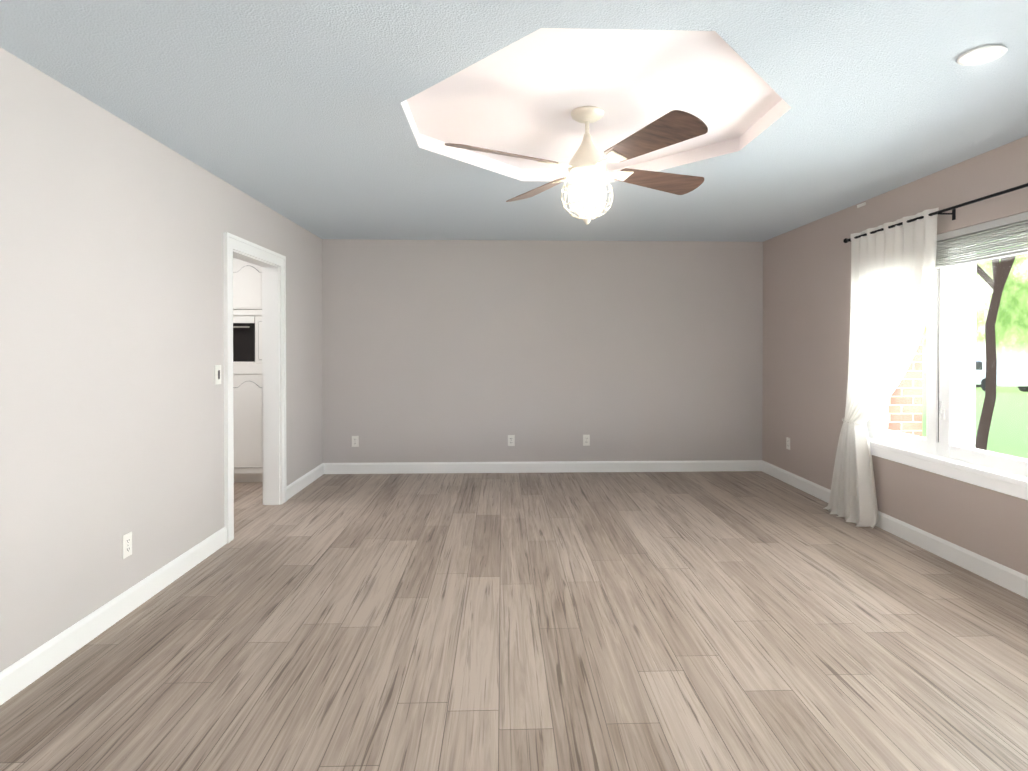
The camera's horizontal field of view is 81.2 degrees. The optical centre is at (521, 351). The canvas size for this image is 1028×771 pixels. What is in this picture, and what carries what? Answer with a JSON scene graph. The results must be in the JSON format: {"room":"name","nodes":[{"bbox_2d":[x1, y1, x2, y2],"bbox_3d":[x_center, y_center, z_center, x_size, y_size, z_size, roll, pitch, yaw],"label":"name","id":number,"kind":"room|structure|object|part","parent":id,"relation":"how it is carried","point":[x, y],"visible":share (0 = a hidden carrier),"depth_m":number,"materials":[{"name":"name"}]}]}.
{"room":"empty living room","nodes":[
{"label":"empty living room","id":0,"kind":"room"},
{"bbox_2d":[0,47,322,671],"bbox_3d":[-2.019,0.086,2.378,0.120,2.460,7.820,0,0,-2],"label":"wall","id":1,"kind":"structure","parent":0,"point":[113,228],"depth_m":2.86,"materials":[{"name":"beige paint"}]},
{"bbox_2d":[0,527,226,705],"bbox_3d":[-1.916,1.268,1.276,0.015,0.115,5.590,0,0,-2],"label":"baseboard","id":2,"kind":"structure","parent":1,"relation":"attached to","point":[18,676],"depth_m":2.77,"materials":[{"name":"white wood"}]},
{"bbox_2d":[122,532,131,558],"bbox_3d":[-1.974,0.971,3.007,0.009,0.116,0.072,0,0,-2],"label":"electrical outlet","id":3,"kind":"object","parent":1,"relation":"attached to","point":[127,545],"visible":1,"depth_m":3.00,"materials":[{"name":"white plastic"}]},
{"bbox_2d":[215,365,220,384],"bbox_3d":[-2.005,0.153,3.970,0.010,0.128,0.084,0,0,-2],"label":"switch plate","id":4,"kind":"object","parent":1,"relation":"attached to","point":[217,374],"visible":1,"depth_m":3.96,"materials":[{"name":"white plastic"}]},
{"bbox_2d":[223,232,286,542],"bbox_3d":[-2.091,0.243,4.608,0.172,2.110,1.100,0,0,-2],"label":"trim","id":5,"kind":"structure","parent":1,"relation":"attached to","point":[272,264],"depth_m":5.05,"materials":[{"name":"white wood"}]},
{"bbox_2d":[287,463,323,499],"bbox_3d":[-2.059,1.231,5.723,0.015,0.115,1.110,0,0,-2],"label":"baseboard","id":6,"kind":"structure","parent":1,"relation":"attached to","point":[296,486],"depth_m":5.67,"materials":[{"name":"white wood"}]},
{"bbox_2d":[0,471,1027,770],"bbox_3d":[-0.764,1.346,2.429,7.470,0.060,8.120,0,0,-2],"label":"floor","id":7,"kind":"structure","parent":0,"point":[608,621],"depth_m":2.68,"materials":[{"name":"laminate"}]},
{"bbox_2d":[233,258,262,481],"bbox_3d":[-2.795,0.151,6.036,1.035,2.270,0.447,0,0,-2],"label":"tall cabinet","id":8,"kind":"object","parent":7,"relation":"on","point":[247,361],"visible":0.25,"depth_m":5.80,"materials":[{"name":"white paint"}]},
{"bbox_2d":[233,323,254,361],"bbox_3d":[-2.948,-0.090,5.831,0.705,0.375,0.012,0,0,-2],"label":"oven","id":9,"kind":"object","parent":8,"relation":"in","point":[243,338],"depth_m":5.83,"materials":[{"name":"black glass"}]},
{"bbox_2d":[0,0,1027,241],"bbox_3d":[-0.764,-1.244,2.408,7.470,0.200,8.120,0,0,-2],"label":"ceiling","id":10,"kind":"structure","parent":0,"point":[335,119],"depth_m":2.77,"materials":[{"name":"white paint"}]},
{"bbox_2d":[445,106,707,224],"bbox_3d":[0.340,-0.941,3.086,1.167,0.578,1.167,0,0,16],"label":"ceiling fan","id":11,"kind":"object","parent":10,"relation":"hanging from","point":[588,161],"visible":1,"depth_m":3.02,"materials":[{"name":"beige metal"}]},
{"bbox_3d":[-0.084,-0.941,2.840,0.542,0.060,0.362,0,0,-2],"label":"blade","id":12,"kind":"part","parent":11,"relation":"part of","materials":[{"name":"brown wood"}]},
{"bbox_3d":[0.093,-0.947,3.510,0.362,0.060,0.542,0,0,-2],"label":"blade","id":13,"kind":"part","parent":11,"relation":"part of","materials":[{"name":"brown wood"}]},
{"bbox_3d":[0.340,-0.810,3.087,0.196,0.214,0.196,0,0,-2],"label":"glass","id":14,"kind":"part","parent":11,"relation":"part of","materials":[{"name":"white glass"}]},
{"bbox_3d":[0.586,-0.940,2.662,0.362,0.060,0.542,0,0,-2],"label":"blade","id":15,"kind":"part","parent":11,"relation":"part of","materials":[{"name":"brown wood"}]},
{"bbox_3d":[0.763,-0.946,3.332,0.542,0.060,0.362,0,0,-2],"label":"blade","id":16,"kind":"part","parent":11,"relation":"part of","materials":[{"name":"brown wood"}]},
{"bbox_2d":[956,45,1007,65],"bbox_3d":[1.766,-1.137,2.300,0.156,0.012,0.156,0,0,-2],"label":"recessed light","id":17,"kind":"object","parent":10,"relation":"in","point":[982,55],"visible":1,"depth_m":2.30,"materials":[{"name":"white plastic"}]},
{"bbox_2d":[322,239,762,462],"bbox_3d":[-0.893,0.053,6.401,7.470,2.460,0.150,0,0,-2],"label":"wall","id":18,"kind":"structure","parent":0,"point":[463,350],"depth_m":6.36,"materials":[{"name":"beige paint"}]},
{"bbox_2d":[352,436,358,446],"bbox_3d":[-1.745,0.944,6.302,0.072,0.116,0.009,0,0,-2],"label":"electrical outlet","id":19,"kind":"object","parent":18,"relation":"attached to","point":[355,441],"visible":1,"depth_m":6.30,"materials":[{"name":"white plastic"}]},
{"bbox_2d":[508,435,514,445],"bbox_3d":[-0.106,0.943,6.355,0.072,0.116,0.009,0,0,-2],"label":"electrical outlet","id":20,"kind":"object","parent":18,"relation":"attached to","point":[511,440],"visible":1,"depth_m":6.35,"materials":[{"name":"white plastic"}]},
{"bbox_2d":[324,460,759,473],"bbox_3d":[0.239,1.226,6.365,4.650,0.115,0.015,0,0,-2],"label":"baseboard","id":21,"kind":"structure","parent":18,"relation":"attached to","point":[708,465],"depth_m":6.36,"materials":[{"name":"white wood"}]},
{"bbox_2d":[583,435,589,445],"bbox_3d":[0.694,0.943,6.381,0.072,0.116,0.009,0,0,-2],"label":"electrical outlet","id":22,"kind":"object","parent":18,"relation":"attached to","point":[586,440],"visible":1,"depth_m":6.38,"materials":[{"name":"white plastic"}]},
{"bbox_2d":[762,136,1027,575],"bbox_3d":[2.844,0.085,2.535,0.250,2.460,7.820,0,0,-2],"label":"wall","id":23,"kind":"structure","parent":0,"point":[806,299],"depth_m":4.92,"materials":[{"name":"beige paint"}]},
{"bbox_2d":[786,437,789,449],"bbox_3d":[2.607,0.897,5.856,0.009,0.116,0.072,0,0,-2],"label":"electrical outlet","id":24,"kind":"object","parent":23,"relation":"attached to","point":[787,443],"visible":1,"depth_m":5.86,"materials":[{"name":"white plastic"}]},
{"bbox_2d":[760,460,1027,598],"bbox_3d":[2.712,1.258,2.541,0.015,0.115,7.820,0,0,-2],"label":"baseboard","id":25,"kind":"structure","parent":23,"relation":"attached to","point":[1010,579],"depth_m":3.85,"materials":[{"name":"white wood"}]},
{"bbox_2d":[823,183,1027,527],"bbox_3d":[2.677,0.206,2.905,0.360,2.198,3.997,0,0,-2],"label":"window","id":26,"kind":"structure","parent":23,"relation":"in","point":[906,278],"depth_m":4.00,"materials":[{"name":"white fabric"}]},
{"bbox_3d":[2.655,-0.842,2.821,0.108,0.070,3.848,0,0,-2],"label":"curtain rod","id":27,"kind":"part","parent":26,"relation":"part of","materials":[{"name":"black metal"}]},
{"bbox_3d":[2.764,0.022,2.922,0.185,1.540,3.720,0,0,-2],"label":"frame","id":28,"kind":"part","parent":26,"relation":"part of","materials":[{"name":"white plastic"}]},
{"bbox_3d":[2.814,-0.028,2.924,0.006,1.400,3.560,0,0,-2],"label":"glass","id":29,"kind":"part","parent":26,"relation":"part of","materials":[{"name":"clear glass"}]},
{"label":"outside","id":30,"kind":"structure","parent":0,"visible":0},
{"bbox_2d":[922,375,1027,458],"bbox_3d":[16.274,1.917,26.287,28.130,0.200,72.000,0,0,-2],"label":"ground","id":31,"kind":"structure","parent":30,"point":[997,416],"depth_m":16.75,"materials":[{"name":"green plant"}]},
{"bbox_2d":[888,245,975,447],"bbox_3d":[3.824,0.188,2.858,1.730,3.650,12.000,0,0,-2],"label":"porch","id":32,"kind":"object","parent":31,"relation":"on","point":[970,336],"depth_m":5.75,"materials":[{"name":"white"}]},
{"bbox_2d":[975,235,1019,449],"bbox_3d":[7.771,-2.030,10.423,6.993,8.041,8.770,0,0,-2],"label":"tree","id":33,"kind":"object","parent":31,"relation":"on","point":[991,365],"depth_m":10.16,"materials":[{"name":"brown plant"}]},
{"bbox_2d":[976,359,1027,391],"bbox_3d":[21.872,1.089,28.462,1.920,1.420,4.400,0,0,-2],"label":"car","id":34,"kind":"object","parent":31,"relation":"on","point":[1022,378],"depth_m":27.21,"materials":[{"name":"white paint"}]},
{"bbox_2d":[922,244,1027,374],"bbox_3d":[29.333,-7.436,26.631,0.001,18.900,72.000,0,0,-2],"label":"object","id":35,"kind":"object","parent":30,"point":[1021,263],"depth_m":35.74,"materials":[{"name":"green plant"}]}
]}

